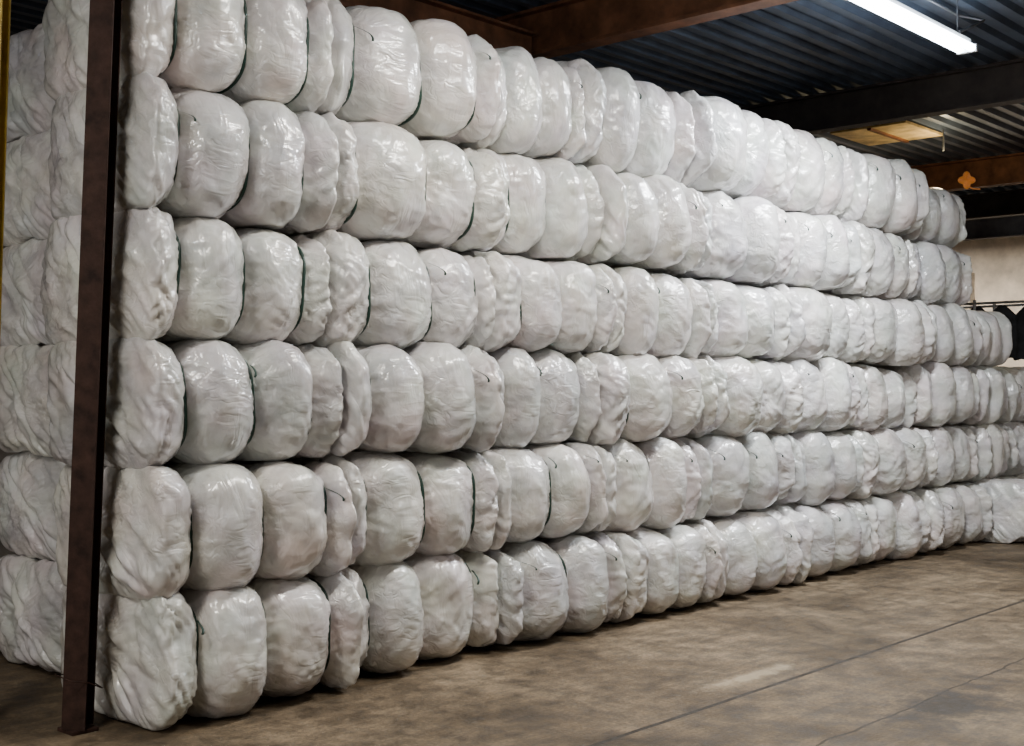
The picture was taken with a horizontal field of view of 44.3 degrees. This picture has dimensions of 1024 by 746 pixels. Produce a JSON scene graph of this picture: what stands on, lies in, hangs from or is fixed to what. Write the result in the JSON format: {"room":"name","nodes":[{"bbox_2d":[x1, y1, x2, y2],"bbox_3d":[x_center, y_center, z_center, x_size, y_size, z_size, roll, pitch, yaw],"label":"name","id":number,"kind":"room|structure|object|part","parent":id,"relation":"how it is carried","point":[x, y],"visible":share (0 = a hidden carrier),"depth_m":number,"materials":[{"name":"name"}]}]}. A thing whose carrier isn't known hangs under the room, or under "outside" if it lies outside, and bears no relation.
{"room":"warehouse","nodes":[
{"label":"warehouse","id":0,"kind":"room"},
{"bbox_2d":[0,246,44,557],"bbox_3d":[-1.678,-0.590,14.857,0.200,4.780,27.000,-1,-1,42],"label":"wall","id":1,"kind":"structure","parent":0,"point":[3,551],"depth_m":11.43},
{"bbox_2d":[0,541,1023,745],"bbox_3d":[3.771,1.808,9.891,14.500,0.150,27.000,-1,-1,42],"label":"floor","id":2,"kind":"structure","parent":0,"point":[926,648],"depth_m":6.80,"materials":[{"name":"concrete"}]},
{"bbox_2d":[0,554,66,672],"bbox_3d":[-2.369,1.374,7.615,1.241,0.650,1.384,-1,-1,42],"label":"bale","id":3,"kind":"object","parent":2,"relation":"on","point":[32,591],"visible":0.2,"depth_m":7.08},
{"bbox_2d":[0,451,66,560],"bbox_3d":[-2.316,0.760,7.632,1.212,0.660,1.364,-1,-1,42],"label":"bale","id":4,"kind":"object","parent":3,"relation":"on","point":[28,481],"visible":0.15,"depth_m":7.15},
{"bbox_2d":[0,344,53,456],"bbox_3d":[-2.395,0.156,7.638,1.190,0.646,1.361,-1,-1,42],"label":"bale","id":5,"kind":"object","parent":4,"relation":"on","point":[24,416],"visible":0.16,"depth_m":7.13},
{"bbox_2d":[0,238,50,346],"bbox_3d":[-2.395,-0.455,7.672,1.211,0.647,1.371,-1,-1,42],"label":"bale","id":6,"kind":"object","parent":5,"relation":"on","point":[22,318],"visible":0.14,"depth_m":7.18},
{"bbox_2d":[3,129,55,246],"bbox_3d":[-2.412,-1.065,7.673,1.174,0.645,1.410,-1,-1,42],"label":"bale","id":7,"kind":"object","parent":6,"relation":"on","point":[27,211],"visible":0.18,"depth_m":7.13},
{"bbox_2d":[7,23,54,142],"bbox_3d":[-2.444,-1.674,7.697,1.190,0.646,1.361,-1,-1,42],"label":"bale","id":8,"kind":"object","parent":7,"relation":"on","point":[30,107],"visible":0.1,"depth_m":7.11},
{"bbox_2d":[57,724,98,735],"bbox_3d":[-2.037,1.670,5.900,0.140,0.018,0.135,-1,-1,42],"label":"base plate","id":9,"kind":"object","parent":2,"relation":"on","point":[89,727],"visible":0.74,"depth_m":5.86,"materials":[{"name":"brown paint"}]},
{"bbox_2d":[61,0,122,730],"bbox_3d":[-1.928,-0.661,5.843,0.441,4.650,0.162,-1,-1,38],"label":"column shaft","id":10,"kind":"object","parent":9,"relation":"on","point":[105,16],"visible":1,"depth_m":5.81,"materials":[{"name":"brown paint"}]},
{"bbox_2d":[54,674,102,687],"bbox_3d":[-2.039,1.444,5.902,0.196,0.076,0.175,-1,-1,42],"label":"wire","id":11,"kind":"object","parent":10,"relation":"attached to","point":[96,685],"visible":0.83,"depth_m":5.84,"materials":[{"name":"brown paint"}]},
{"bbox_2d":[60,572,364,730],"bbox_3d":[-1.540,1.347,6.514,1.317,0.673,1.120,1,-1,-43],"label":"bale","id":12,"kind":"object","parent":2,"relation":"on","point":[160,660],"visible":0.65,"depth_m":6.04},
{"bbox_2d":[54,460,356,599],"bbox_3d":[-1.573,0.764,6.532,1.104,0.665,1.298,-1,-1,45],"label":"bale","id":13,"kind":"object","parent":12,"relation":"on","point":[168,528],"visible":0.81,"depth_m":6.05},
{"bbox_2d":[47,337,342,468],"bbox_3d":[-1.654,0.146,6.590,1.119,0.676,1.327,-2,-1,41],"label":"bale","id":14,"kind":"object","parent":13,"relation":"on","point":[192,401],"visible":0.91,"depth_m":6.17},
{"bbox_2d":[40,207,331,345],"bbox_3d":[-1.699,-0.473,6.617,1.131,0.690,1.297,-1,-2,41],"label":"bale","id":15,"kind":"object","parent":14,"relation":"on","point":[179,278],"visible":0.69,"depth_m":6.20},
{"bbox_2d":[48,72,339,234],"bbox_3d":[-1.671,-1.099,6.610,1.111,0.689,1.284,-1,-1,43],"label":"bale","id":16,"kind":"object","parent":15,"relation":"on","point":[181,152],"visible":0.7,"depth_m":6.22},
{"bbox_2d":[42,0,333,111],"bbox_3d":[-1.681,-1.738,6.632,1.112,0.694,1.295,0,-1,43],"label":"bale","id":17,"kind":"object","parent":16,"relation":"on","point":[238,50],"visible":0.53,"depth_m":6.34},
{"bbox_2d":[339,550,498,673],"bbox_3d":[-0.806,1.364,7.478,1.141,0.664,1.374,-1,-1,42],"label":"bale","id":18,"kind":"object","parent":2,"relation":"on","point":[419,607],"visible":0.38,"depth_m":7.22},
{"bbox_2d":[277,450,498,565],"bbox_3d":[-0.830,0.774,7.456,1.095,0.663,1.320,-1,-1,41],"label":"bale","id":19,"kind":"object","parent":18,"relation":"on","point":[406,504],"visible":0.68,"depth_m":7.09},
{"bbox_2d":[324,341,504,455],"bbox_3d":[-0.797,0.140,7.429,1.099,0.666,1.286,-1,-1,43],"label":"bale","id":20,"kind":"object","parent":19,"relation":"on","point":[420,397],"visible":0.66,"depth_m":7.08},
{"bbox_2d":[287,229,495,348],"bbox_3d":[-0.873,-0.445,7.522,1.066,0.665,1.412,-1,-1,41],"label":"bale","id":21,"kind":"object","parent":20,"relation":"on","point":[400,295],"visible":0.61,"depth_m":7.09},
{"bbox_2d":[286,112,505,252],"bbox_3d":[-0.825,-1.089,7.537,1.079,0.693,1.497,-1,-1,41],"label":"bale","id":22,"kind":"object","parent":21,"relation":"on","point":[392,184],"visible":0.63,"depth_m":7.12},
{"bbox_2d":[314,0,500,144],"bbox_3d":[-0.874,-1.772,7.604,1.095,0.723,1.511,-1,-1,44],"label":"bale","id":23,"kind":"object","parent":22,"relation":"on","point":[429,79],"visible":0.66,"depth_m":7.24},
{"bbox_2d":[483,531,626,645],"bbox_3d":[0.044,1.385,8.330,1.145,0.644,1.311,-1,-1,42],"label":"bale","id":24,"kind":"object","parent":2,"relation":"on","point":[570,583],"visible":0.44,"depth_m":7.93},
{"bbox_2d":[457,442,607,549],"bbox_3d":[-0.060,0.770,8.277,1.056,0.661,1.124,-1,-1,45],"label":"bale","id":25,"kind":"object","parent":24,"relation":"on","point":[555,490],"visible":0.55,"depth_m":8.01},
{"bbox_2d":[479,347,601,447],"bbox_3d":[-0.133,0.166,8.342,1.079,0.666,1.189,-1,-1,43],"label":"bale","id":26,"kind":"object","parent":25,"relation":"on","point":[548,396],"visible":0.4,"depth_m":8.08},
{"bbox_2d":[456,250,617,354],"bbox_3d":[-0.041,-0.447,8.427,1.068,0.658,1.252,-2,-2,44],"label":"bale","id":27,"kind":"object","parent":26,"relation":"on","point":[565,307],"visible":0.52,"depth_m":8.03},
{"bbox_2d":[460,147,604,261],"bbox_3d":[-0.086,-1.104,8.490,1.087,0.710,1.192,-1,-1,40],"label":"bale","id":28,"kind":"object","parent":27,"relation":"on","point":[554,207],"visible":0.34,"depth_m":8.25},
{"bbox_2d":[455,44,585,159],"bbox_3d":[-0.143,-1.762,8.448,1.071,0.710,0.979,-1,-1,42],"label":"bale","id":29,"kind":"object","parent":28,"relation":"on","point":[540,114],"visible":0.33,"depth_m":8.10},
{"bbox_2d":[600,523,722,622],"bbox_3d":[0.825,1.397,9.149,1.188,0.641,1.058,1,-1,-44],"label":"bale","id":30,"kind":"object","parent":2,"relation":"on","point":[680,566],"visible":0.48,"depth_m":8.77},
{"bbox_2d":[580,437,701,533],"bbox_3d":[0.662,0.791,9.091,1.112,0.680,1.269,-1,-1,42],"label":"bale","id":31,"kind":"object","parent":30,"relation":"on","point":[654,483],"visible":0.43,"depth_m":8.83},
{"bbox_2d":[582,352,717,444],"bbox_3d":[0.735,0.176,9.181,1.086,0.674,1.481,-1,-1,42],"label":"bale","id":32,"kind":"object","parent":31,"relation":"on","point":[645,397],"visible":0.62,"depth_m":8.73},
{"bbox_2d":[587,263,711,358],"bbox_3d":[0.724,-0.420,9.294,1.088,0.712,1.335,-1,-3,42],"label":"bale","id":33,"kind":"object","parent":32,"relation":"on","point":[659,314],"visible":0.48,"depth_m":9.03},
{"bbox_2d":[574,164,708,271],"bbox_3d":[0.721,-1.098,9.268,1.096,0.710,1.249,-1,-1,40],"label":"bale","id":34,"kind":"object","parent":33,"relation":"on","point":[654,222],"visible":0.52,"depth_m":8.86},
{"bbox_2d":[556,58,695,182],"bbox_3d":[0.583,-1.793,9.264,1.109,0.787,1.427,1,-1,41],"label":"bale","id":35,"kind":"object","parent":34,"relation":"on","point":[639,128],"visible":0.45,"depth_m":8.80},
{"bbox_2d":[676,508,802,601],"bbox_3d":[1.566,1.412,10.026,1.130,0.640,1.414,-1,-1,41],"label":"bale","id":36,"kind":"object","parent":2,"relation":"on","point":[760,550],"visible":0.38,"depth_m":9.77},
{"bbox_2d":[678,431,794,519],"bbox_3d":[1.496,0.777,10.045,1.101,0.670,1.556,-1,-1,41],"label":"bale","id":37,"kind":"object","parent":36,"relation":"on","point":[755,470],"visible":0.41,"depth_m":9.60},
{"bbox_2d":[682,355,803,437],"bbox_3d":[1.622,0.186,10.142,1.083,0.667,1.369,-1,-1,42],"label":"bale","id":38,"kind":"object","parent":37,"relation":"on","point":[754,394],"visible":0.55,"depth_m":9.70},
{"bbox_2d":[688,278,790,358],"bbox_3d":[1.525,-0.411,10.205,1.095,0.641,1.344,-1,-1,41],"label":"bale","id":39,"kind":"object","parent":38,"relation":"on","point":[747,321],"visible":0.46,"depth_m":9.94},
{"bbox_2d":[648,190,794,286],"bbox_3d":[1.545,-1.081,10.215,1.111,0.709,1.434,-1,-1,45],"label":"bale","id":40,"kind":"object","parent":39,"relation":"on","point":[751,240],"visible":0.48,"depth_m":9.95},
{"bbox_2d":[679,90,786,198],"bbox_3d":[1.488,-1.784,10.158,1.081,0.754,1.416,-1,-1,39],"label":"bale","id":41,"kind":"object","parent":40,"relation":"on","point":[740,153],"visible":0.44,"depth_m":9.68},
{"bbox_2d":[766,499,872,583],"bbox_3d":[2.422,1.418,10.977,1.076,0.648,1.421,-1,-1,40],"label":"bale","id":42,"kind":"object","parent":2,"relation":"on","point":[835,536],"visible":0.38,"depth_m":10.61},
{"bbox_2d":[773,431,864,505],"bbox_3d":[2.382,0.813,11.024,1.302,0.649,1.087,1,-1,-43],"label":"bale","id":43,"kind":"object","parent":42,"relation":"on","point":[829,465],"visible":0.43,"depth_m":10.57},
{"bbox_2d":[776,357,860,433],"bbox_3d":[2.366,0.196,11.054,1.112,0.669,1.276,-1,-1,43],"label":"bale","id":44,"kind":"object","parent":43,"relation":"on","point":[831,396],"visible":0.42,"depth_m":10.80},
{"bbox_2d":[759,284,865,362],"bbox_3d":[2.393,-0.403,11.102,1.079,0.682,1.415,-1,-1,40],"label":"bale","id":45,"kind":"object","parent":44,"relation":"on","point":[823,325],"visible":0.44,"depth_m":10.62},
{"bbox_2d":[767,212,860,291],"bbox_3d":[2.375,-1.064,11.113,1.116,0.700,1.270,1,0,43],"label":"bale","id":46,"kind":"object","parent":45,"relation":"on","point":[827,249],"visible":0.44,"depth_m":10.74},
{"bbox_2d":[764,120,854,215],"bbox_3d":[2.305,-1.751,11.148,1.097,0.747,1.390,0,0,41],"label":"bale","id":47,"kind":"object","parent":46,"relation":"on","point":[819,179],"visible":0.3,"depth_m":10.73},
{"bbox_2d":[850,490,930,565],"bbox_3d":[3.257,1.432,11.925,1.098,0.648,1.318,-1,-1,41],"label":"bale","id":48,"kind":"object","parent":2,"relation":"on","point":[900,521],"visible":0.27,"depth_m":11.69},
{"bbox_2d":[836,427,938,498],"bbox_3d":[3.284,0.826,11.994,1.085,0.662,1.597,0,0,44],"label":"bale","id":49,"kind":"object","parent":48,"relation":"on","point":[897,458],"visible":0.55,"depth_m":11.54},
{"bbox_2d":[835,364,917,431],"bbox_3d":[3.139,0.246,11.995,1.095,0.655,1.401,-1,-1,39],"label":"bale","id":50,"kind":"object","parent":49,"relation":"on","point":[888,397],"visible":0.37,"depth_m":11.53},
{"bbox_2d":[836,295,935,365],"bbox_3d":[3.305,-0.399,12.045,1.085,0.670,1.424,-1,-1,43],"label":"bale","id":51,"kind":"object","parent":50,"relation":"on","point":[899,332],"visible":0.46,"depth_m":11.79},
{"bbox_2d":[821,221,918,299],"bbox_3d":[3.156,-1.036,11.994,1.090,0.716,1.409,0,-1,40],"label":"bale","id":52,"kind":"object","parent":51,"relation":"on","point":[889,269],"visible":0.36,"depth_m":11.56},
{"bbox_2d":[836,148,929,235],"bbox_3d":[3.261,-1.701,12.078,1.101,0.729,1.505,-1,-1,43],"label":"bale","id":53,"kind":"object","parent":52,"relation":"on","point":[890,196],"visible":0.41,"depth_m":11.60},
{"bbox_2d":[910,483,993,553],"bbox_3d":[4.158,1.453,12.867,1.068,0.630,1.588,-1,-1,42],"label":"bale","id":54,"kind":"object","parent":2,"relation":"on","point":[959,513],"visible":0.53,"depth_m":12.49},
{"bbox_2d":[911,425,978,488],"bbox_3d":[4.129,0.837,13.011,1.097,0.645,1.353,0,-1,42],"label":"bale","id":55,"kind":"object","parent":54,"relation":"on","point":[957,447],"visible":0.29,"depth_m":12.78},
{"bbox_2d":[871,362,979,426],"bbox_3d":[4.088,0.207,12.947,1.519,0.667,1.083,1,-1,-44],"label":"bale","id":56,"kind":"object","parent":55,"relation":"on","point":[945,394],"visible":0.47,"depth_m":12.45},
{"bbox_2d":[909,300,982,365],"bbox_3d":[4.133,-0.389,13.006,1.096,0.676,1.374,-1,-1,42],"label":"bale","id":57,"kind":"object","parent":56,"relation":"on","point":[958,337],"visible":0.29,"depth_m":12.74},
{"bbox_2d":[901,241,972,305],"bbox_3d":[4.044,-1.001,13.013,1.143,0.659,1.541,-1,-1,43],"label":"bale","id":58,"kind":"object","parent":57,"relation":"on","point":[944,274],"visible":0.38,"depth_m":12.51},
{"bbox_2d":[900,187,966,247],"bbox_3d":[4.033,-1.625,13.099,1.078,0.661,1.361,0,-1,41],"label":"bale","id":59,"kind":"object","parent":58,"relation":"on","point":[944,224],"visible":0.23,"depth_m":12.88},
{"bbox_2d":[947,473,1023,483],"bbox_3d":[5.538,1.464,14.555,1.086,0.655,1.343,-1,-1,42],"label":"bale","id":60,"kind":"object","parent":2,"relation":"on","point":[1021,476],"visible":0.02,"depth_m":14.15},
{"bbox_2d":[995,422,1023,476],"bbox_3d":[5.558,0.855,14.582,1.113,0.653,1.384,-1,-1,42],"label":"bale","id":61,"kind":"object","parent":60,"relation":"on","point":[1015,430],"visible":0.24,"depth_m":14.00},
{"bbox_2d":[991,366,1023,422],"bbox_3d":[5.535,0.248,14.591,1.101,0.647,1.370,-1,-1,42],"label":"bale","id":62,"kind":"object","parent":61,"relation":"on","point":[1014,376],"visible":0.3,"depth_m":13.93},
{"bbox_2d":[948,477,1023,542],"bbox_3d":[5.207,1.451,13.470,1.108,0.652,0.933,-1,-1,42],"label":"bale","id":63,"kind":"object","parent":2,"relation":"on","point":[1007,495],"visible":0.59,"depth_m":13.02},
{"bbox_2d":[943,423,1009,481],"bbox_3d":[4.861,0.849,13.776,1.072,0.642,0.821,-1,-1,42],"label":"bale","id":64,"kind":"object","parent":63,"relation":"on","point":[993,454],"visible":0.32,"depth_m":13.38},
{"bbox_2d":[956,366,1008,424],"bbox_3d":[4.841,0.237,13.784,1.112,0.649,0.827,-1,-1,42],"label":"bale","id":65,"kind":"object","parent":64,"relation":"on","point":[993,394],"visible":0.33,"depth_m":13.39},
{"bbox_2d":[962,310,1012,366],"bbox_3d":[4.852,-0.370,13.784,1.061,0.642,0.856,-1,-1,42],"label":"bale","id":66,"kind":"object","parent":65,"relation":"on","point":[996,330],"visible":0.34,"depth_m":13.43},
{"bbox_2d":[962,300,1023,360],"bbox_3d":[6.652,0.413,17.710,2.643,2.850,0.814,-1,-1,42],"label":"rack","id":67,"kind":"object","parent":2,"relation":"on","point":[1017,320],"visible":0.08,"depth_m":17.10,"materials":[{"name":"metal"}]},
{"bbox_3d":[6.910,-0.958,18.014,2.600,0.034,0.036,-1,-1,42],"label":"rail","id":68,"kind":"part","parent":67,"relation":"part of","materials":[{"name":"metal"}]},
{"bbox_3d":[6.440,-0.965,17.495,2.600,0.034,0.036,-1,-1,42],"label":"rail","id":69,"kind":"part","parent":67,"relation":"part of","materials":[{"name":"metal"}]},
{"bbox_3d":[-2.555,1.670,5.961,0.140,0.020,0.140,-1,-1,42],"label":"base plate","id":70,"kind":"object","parent":2,"relation":"on","visible":0},
{"bbox_2d":[0,0,10,334],"bbox_3d":[-2.489,-0.660,5.980,0.232,4.643,0.123,0,-1,1],"label":"column shaft","id":71,"kind":"object","parent":70,"relation":"on","point":[5,5],"visible":1,"depth_m":6.03,"materials":[{"name":"yellow paint"}]},
{"bbox_2d":[10,0,1023,195],"bbox_3d":[3.670,-2.968,10.046,14.770,0.045,27.400,-1,-1,42],"label":"ceiling","id":72,"kind":"structure","parent":0,"point":[799,48],"depth_m":11.61,"materials":[{"name":"paint"}]},
{"bbox_2d":[494,0,797,58],"bbox_3d":[2.294,-2.778,8.322,14.500,0.380,0.170,-1,-1,42],"label":"roof beam","id":73,"kind":"structure","parent":72,"relation":"attached to","point":[563,27],"depth_m":9.71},
{"bbox_2d":[739,58,1023,134],"bbox_3d":[5.113,-2.737,11.435,14.500,0.380,0.170,-1,-1,42],"label":"roof beam","id":74,"kind":"structure","parent":72,"relation":"attached to","point":[997,84],"depth_m":12.51,"materials":[{"name":"metal"}]},
{"bbox_2d":[830,120,942,145],"bbox_3d":[4.451,-2.832,14.936,0.940,0.055,1.000,-1,-1,42],"label":"skylight","id":75,"kind":"object","parent":72,"relation":"attached to","point":[902,131],"depth_m":14.86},
{"bbox_2d":[846,0,977,54],"bbox_3d":[2.988,-2.767,9.312,0.160,0.416,1.940,-1,-1,42],"label":"light","id":76,"kind":"object","parent":72,"relation":"hanging from","point":[895,11],"visible":1,"depth_m":9.34,"materials":[{"name":"white metal"}]},
{"bbox_2d":[943,129,944,150],"bbox_3d":[5.056,-2.732,14.724,0.019,0.260,0.020,-1,-1,42],"label":"lamp","id":77,"kind":"object","parent":72,"relation":"attached to","point":[943,129],"visible":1,"depth_m":14.72,"materials":[{"name":"white"}]},
{"bbox_2d":[928,0,984,32],"bbox_3d":[3.041,-2.808,9.475,0.164,0.252,2.312,-1,-1,42],"label":"conduit","id":78,"kind":"object","parent":72,"relation":"attached to","point":[980,20],"visible":0.91,"depth_m":10.10,"materials":[{"name":"grey metal"}]},
{"bbox_2d":[910,152,1023,191],"bbox_3d":[8.268,-2.690,14.918,14.500,0.380,0.170,-1,-1,42],"label":"roof beam","id":79,"kind":"structure","parent":72,"relation":"attached to","point":[1007,169],"depth_m":16.74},
{"bbox_2d":[959,189,1023,219],"bbox_3d":[10.281,-2.660,17.142,14.500,0.380,0.170,-1,-1,42],"label":"roof beam","id":80,"kind":"structure","parent":72,"relation":"attached to","point":[1007,203],"depth_m":19.61,"materials":[{"name":"metal"}]},
{"bbox_2d":[963,215,1023,240],"bbox_3d":[12.094,-2.633,19.143,14.500,0.380,0.170,-1,-1,42],"label":"roof beam","id":81,"kind":"structure","parent":72,"relation":"attached to","point":[1010,226],"depth_m":22.31,"materials":[{"name":"metal"}]},
{"bbox_2d":[958,171,979,189],"bbox_3d":[4.748,-1.998,13.069,0.228,0.200,0.053,0,-1,9],"label":"ornament","id":82,"kind":"object","parent":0,"point":[966,179],"visible":1,"depth_m":13.06,"materials":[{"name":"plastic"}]},
{"bbox_2d":[951,236,1023,366],"bbox_3d":[12.899,-0.521,20.004,14.500,4.780,0.200,-1,-1,42],"label":"wall","id":83,"kind":"structure","parent":0,"point":[997,263],"depth_m":23.37,"materials":[{"name":"white paint"}]},
{"bbox_2d":[962,273,974,309],"bbox_3d":[8.405,-1.431,23.769,0.600,0.900,0.250,-1,-1,42],"label":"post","id":84,"kind":"object","parent":83,"relation":"attached to","point":[972,295],"visible":0.12,"depth_m":23.59,"materials":[{"name":"beige metal"}]},
{"bbox_3d":[-0.223,-2.816,5.542,14.500,0.380,0.170,-1,-1,42],"label":"roof beam","id":85,"kind":"structure","parent":0,"visible":0},
{"bbox_2d":[339,0,537,55],"bbox_3d":[-3.574,-2.659,6.011,0.160,0.240,11.100,-1,-1,42],"label":"girder","id":86,"kind":"object","parent":85,"relation":"attached to","point":[500,34],"visible":0.53,"depth_m":9.52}
]}

